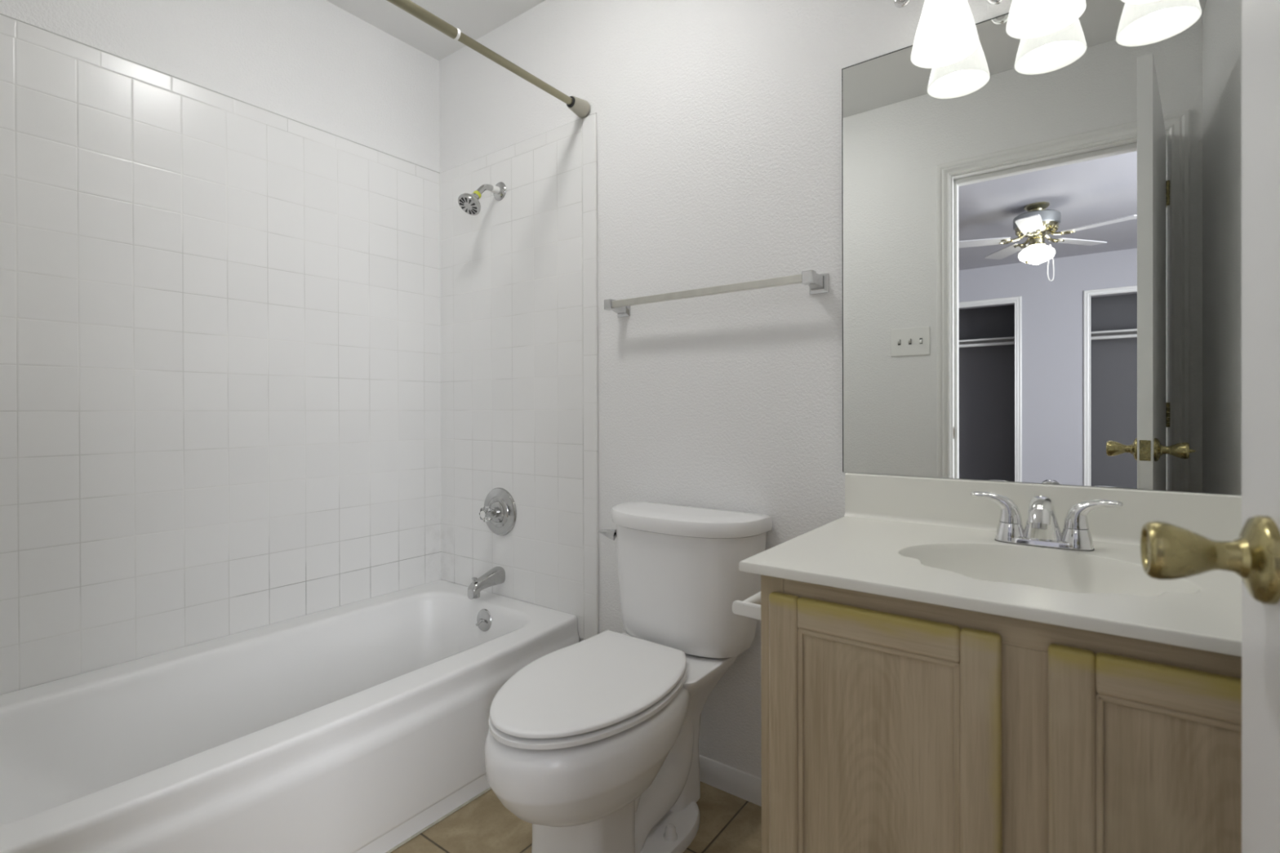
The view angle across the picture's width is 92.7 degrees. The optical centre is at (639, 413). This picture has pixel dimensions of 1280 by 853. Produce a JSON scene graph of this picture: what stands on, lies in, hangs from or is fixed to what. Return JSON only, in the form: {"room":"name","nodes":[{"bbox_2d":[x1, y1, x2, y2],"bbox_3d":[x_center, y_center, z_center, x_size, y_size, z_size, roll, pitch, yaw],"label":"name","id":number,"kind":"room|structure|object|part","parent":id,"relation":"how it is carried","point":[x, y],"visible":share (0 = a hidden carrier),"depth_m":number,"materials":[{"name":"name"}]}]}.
{"room":"bathroom","nodes":[
{"label":"bathroom","id":0,"kind":"room"},
{"bbox_2d":[0,0,439,173],"bbox_3d":[-1.272,-0.182,1.874,0.092,2.440,1.678,0,0,37],"label":"wall","id":1,"kind":"structure","parent":0,"point":[316,64],"depth_m":1.97,"materials":[{"name":"white paint"}]},
{"bbox_2d":[0,14,441,694],"bbox_3d":[-1.226,-0.107,1.851,0.008,1.689,1.464,0,0,37],"label":"tiled wall","id":2,"kind":"structure","parent":1,"relation":"attached to","point":[220,355],"depth_m":1.75,"materials":[{"name":"white tile"}]},
{"bbox_2d":[0,13,596,173],"bbox_3d":[-0.902,-0.953,1.605,0.826,0.003,1.462,0,0,37],"label":"trim","id":3,"kind":"structure","parent":2,"relation":"attached to","point":[0,13],"depth_m":1.80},
{"bbox_2d":[325,0,546,60],"bbox_3d":[-0.270,-1.428,1.122,2.599,0.050,1.678,0,0,37],"label":"ceiling","id":4,"kind":"structure","parent":0,"point":[475,19],"depth_m":2.16,"materials":[{"name":"paint"}]},
{"bbox_2d":[390,781,761,852],"bbox_3d":[-0.262,1.062,1.131,2.599,0.050,1.678,0,0,37],"label":"floor","id":5,"kind":"structure","parent":0,"point":[729,823],"depth_m":1.51,"materials":[{"name":"beige tile"}]},
{"bbox_2d":[0,579,579,852],"bbox_3d":[-0.905,0.852,1.617,0.785,0.371,1.446,0,0,37],"label":"bathtub","id":6,"kind":"object","parent":5,"relation":"on","point":[360,726],"visible":0.87,"depth_m":1.49,"materials":[{"name":"white ceramic"}]},
{"bbox_3d":[-0.551,0.724,2.108,0.028,0.016,0.032,0,0,37],"label":"trip lever","id":7,"kind":"part","parent":6,"relation":"part of","materials":[{"name":"silver metal"}]},
{"bbox_3d":[-0.539,0.720,2.124,0.076,0.076,0.019,0,0,37],"label":"overflow plate","id":8,"kind":"part","parent":6,"relation":"part of","materials":[{"name":"silver metal"}]},
{"bbox_2d":[484,500,772,852],"bbox_3d":[-0.056,0.649,1.433,0.467,0.774,0.719,0,0,37],"label":"toilet","id":9,"kind":"object","parent":5,"relation":"on","point":[593,744],"visible":1,"depth_m":1.41,"materials":[{"name":"white ceramic"}]},
{"bbox_3d":[-0.110,0.613,1.360,0.354,0.015,0.520,0,0,37],"label":"seat","id":10,"kind":"part","parent":9,"relation":"part of","materials":[{"name":"white plastic"}]},
{"bbox_3d":[-0.110,0.594,1.360,0.350,0.014,0.516,0,0,37],"label":"lid","id":11,"kind":"part","parent":9,"relation":"part of","materials":[{"name":"white plastic"}]},
{"bbox_3d":[-0.081,0.344,1.728,0.072,0.032,0.033,0,0,3],"label":"flush lever","id":12,"kind":"part","parent":9,"relation":"part of","materials":[{"name":"silver metal"}]},
{"bbox_3d":[0.104,0.459,1.637,0.429,0.320,0.184,0,0,37],"label":"tank","id":13,"kind":"part","parent":9,"relation":"part of","materials":[{"name":"white ceramic"}]},
{"bbox_3d":[0.102,0.284,1.634,0.453,0.045,0.205,0,0,37],"label":"tank lid","id":14,"kind":"part","parent":9,"relation":"part of","materials":[{"name":"white ceramic"}]},
{"bbox_2d":[760,574,1241,852],"bbox_3d":[0.668,0.648,1.019,0.770,0.772,0.544,0,0,37],"label":"vanity cabinet","id":15,"kind":"object","parent":5,"relation":"on","point":[889,724],"visible":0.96,"depth_m":0.83,"materials":[{"name":"brown wood"}]},
{"bbox_2d":[731,591,760,620],"bbox_3d":[0.254,0.361,1.176,0.084,0.027,0.162,0,0,37],"label":"paper holder","id":16,"kind":"object","parent":15,"relation":"attached to","point":[750,607],"visible":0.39,"depth_m":1.12,"materials":[{"name":"white plastic"}]},
{"bbox_3d":[0.357,0.608,0.926,0.239,0.523,0.007,0,0,37],"label":"panel","id":17,"kind":"part","parent":15,"relation":"part of","materials":[{"name":"brown wood"}]},
{"bbox_3d":[0.355,0.608,0.923,0.335,0.619,0.018,0,0,37],"label":"cabinet door","id":18,"kind":"part","parent":15,"relation":"part of","materials":[{"name":"brown wood"}]},
{"bbox_2d":[738,472,1241,657],"bbox_3d":[0.653,0.253,1.015,0.790,0.216,0.566,0,0,37],"label":"countertop","id":19,"kind":"structure","parent":15,"relation":"on","point":[926,540],"depth_m":1.07,"materials":[{"name":"stone"}]},
{"bbox_2d":[970,491,1123,551],"bbox_3d":[0.731,0.197,1.110,0.237,0.096,0.134,0,0,37],"label":"faucet","id":20,"kind":"object","parent":19,"relation":"on","point":[1042,528],"visible":1,"depth_m":1.11,"materials":[{"name":"silver metal"}]},
{"bbox_3d":[0.693,0.181,1.185,0.086,0.055,0.041,0,0,37],"label":"lever","id":21,"kind":"part","parent":20,"relation":"part of","materials":[{"name":"silver metal"}]},
{"bbox_3d":[0.712,0.225,1.171,0.051,0.032,0.051,0,0,37],"label":"handle","id":22,"kind":"part","parent":20,"relation":"part of","materials":[{"name":"silver metal"}]},
{"bbox_3d":[0.731,0.195,1.111,0.070,0.092,0.132,0,0,37],"label":"spout","id":23,"kind":"part","parent":20,"relation":"part of","materials":[{"name":"silver metal"}]},
{"bbox_3d":[0.754,0.238,1.141,0.153,0.013,0.054,0,0,37],"label":"plate","id":24,"kind":"part","parent":20,"relation":"part of","materials":[{"name":"silver metal"}]},
{"bbox_3d":[0.795,0.225,1.110,0.051,0.032,0.051,0,0,37],"label":"handle","id":25,"kind":"part","parent":20,"relation":"part of","materials":[{"name":"silver metal"}]},
{"bbox_3d":[0.814,0.181,1.095,0.086,0.055,0.041,0,0,37],"label":"lever","id":26,"kind":"part","parent":20,"relation":"part of","materials":[{"name":"silver metal"}]},
{"bbox_3d":[0.666,0.608,0.692,0.336,0.619,0.018,0,0,37],"label":"cabinet door","id":27,"kind":"part","parent":15,"relation":"part of","materials":[{"name":"brown wood"}]},
{"bbox_3d":[0.668,0.608,0.695,0.240,0.523,0.007,0,0,37],"label":"panel","id":28,"kind":"part","parent":15,"relation":"part of","materials":[{"name":"brown wood"}]},
{"bbox_2d":[439,0,1231,777],"bbox_3d":[0.201,-0.187,1.763,2.407,2.440,0.100,0,0,37],"label":"wall","id":29,"kind":"structure","parent":0,"point":[719,122],"depth_m":1.70,"materials":[{"name":"white paint"}]},
{"bbox_2d":[386,0,590,118],"bbox_3d":[-0.612,-0.977,1.389,0.054,0.054,1.449,0,0,37],"label":"shower rod","id":30,"kind":"object","parent":29,"relation":"attached to","point":[580,107],"visible":1,"depth_m":1.65,"materials":[{"name":"beige metal"}]},
{"bbox_2d":[439,113,599,639],"bbox_3d":[-0.462,0.039,2.190,0.822,1.989,0.009,0,0,37],"label":"tiled wall","id":31,"kind":"structure","parent":29,"relation":"attached to","point":[518,276],"depth_m":2.13,"materials":[{"name":"white tile"}]},
{"bbox_2d":[457,182,506,215],"bbox_3d":[-0.556,-0.763,2.144,0.083,0.147,0.172,0,0,37],"label":"shower fixture","id":32,"kind":"object","parent":31,"relation":"attached to","point":[469,203],"visible":1,"depth_m":2.12,"materials":[{"name":"silver metal"}]},
{"bbox_3d":[-0.539,-0.785,2.167,0.021,0.059,0.108,0,0,37],"label":"arm","id":33,"kind":"part","parent":32,"relation":"part of","materials":[{"name":"silver metal"}]},
{"bbox_2d":[467,566,505,599],"bbox_3d":[-0.547,0.602,2.172,0.061,0.088,0.134,0,0,37],"label":"tub spout","id":34,"kind":"object","parent":31,"relation":"attached to","point":[495,575],"visible":1,"depth_m":2.15,"materials":[{"name":"silver metal"}]},
{"bbox_2d":[479,487,516,535],"bbox_3d":[-0.531,0.358,2.188,0.174,0.174,0.082,0,0,37],"label":"shower valve","id":35,"kind":"object","parent":31,"relation":"attached to","point":[499,512],"visible":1,"depth_m":2.19,"materials":[{"name":"silver metal"}]},
{"bbox_3d":[-0.543,0.358,2.171,0.057,0.057,0.034,0,0,37],"label":"handle","id":36,"kind":"part","parent":35,"relation":"part of","materials":[{"name":"white plastic"}]},
{"bbox_3d":[-0.524,0.366,2.191,0.042,0.052,0.042,0,0,37],"label":"stem","id":37,"kind":"part","parent":35,"relation":"part of","materials":[{"name":"silver metal"}]},
{"bbox_2d":[604,270,828,317],"bbox_3d":[0.176,-0.320,1.666,0.662,0.047,0.086,0,0,37],"label":"towel bar","id":38,"kind":"object","parent":29,"relation":"attached to","point":[818,283],"visible":1,"depth_m":1.58,"materials":[{"name":"metal"}]},
{"bbox_2d":[698,754,761,806],"bbox_3d":[0.199,1.000,1.701,0.821,0.066,0.013,0,0,37],"label":"baseboard","id":39,"kind":"structure","parent":29,"relation":"attached to","point":[746,786],"depth_m":1.66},
{"bbox_2d":[893,0,1160,68],"bbox_3d":[0.780,-0.889,1.173,0.568,0.275,0.150,0,0,37],"label":"vanity light","id":40,"kind":"object","parent":29,"relation":"attached to","point":[946,34],"visible":1,"depth_m":1.22,"materials":[{"name":"white glass"}]},
{"bbox_3d":[0.633,-0.827,1.268,0.047,0.090,0.047,0,0,37],"label":"bulb","id":41,"kind":"part","parent":40,"relation":"part of","materials":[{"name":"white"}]},
{"bbox_3d":[0.633,-0.825,1.268,0.128,0.147,0.128,0,0,37],"label":"lamp shade","id":42,"kind":"part","parent":40,"relation":"part of","materials":[{"name":"white glass"}]},
{"bbox_3d":[0.773,-0.827,1.164,0.047,0.090,0.047,0,0,37],"label":"bulb","id":43,"kind":"part","parent":40,"relation":"part of","materials":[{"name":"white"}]},
{"bbox_3d":[0.773,-0.825,1.164,0.128,0.147,0.128,0,0,37],"label":"lamp shade","id":44,"kind":"part","parent":40,"relation":"part of","materials":[{"name":"white glass"}]},
{"bbox_3d":[0.913,-0.825,1.060,0.128,0.147,0.128,0,0,37],"label":"lamp shade","id":45,"kind":"part","parent":40,"relation":"part of","materials":[{"name":"white glass"}]},
{"bbox_2d":[841,0,1241,494],"bbox_3d":[0.813,-0.345,1.241,0.798,0.975,0.006,0,0,37],"label":"wall mirror","id":46,"kind":"object","parent":29,"relation":"attached to","point":[1042,237],"visible":0.84,"depth_m":1.22,"materials":[{"name":"white mirror"}]},
{"bbox_2d":[844,472,1241,545],"bbox_3d":[0.813,0.196,1.230,0.790,0.105,0.030,0,0,37],"label":"backsplash","id":47,"kind":"structure","parent":29,"relation":"attached to","point":[939,501],"depth_m":1.24,"materials":[{"name":"stone"}]},
{"bbox_3d":[-0.735,-0.179,0.502,2.407,2.440,0.116,0,0,37],"label":"wall","id":48,"kind":"structure","parent":0,"visible":0},
{"bbox_2d":[1140,0,1279,852],"bbox_3d":[0.326,0.013,0.217,0.198,2.026,0.740,0,0,37],"label":"door","id":49,"kind":"structure","parent":48,"relation":"in","point":[1168,551],"depth_m":0.48,"materials":[{"name":"white paint"}]},
{"bbox_3d":[0.444,0.113,0.491,0.061,0.047,0.047,0,0,37],"label":"knob","id":50,"kind":"part","parent":49,"relation":"part of","materials":[{"name":"gold metal"}]}
]}

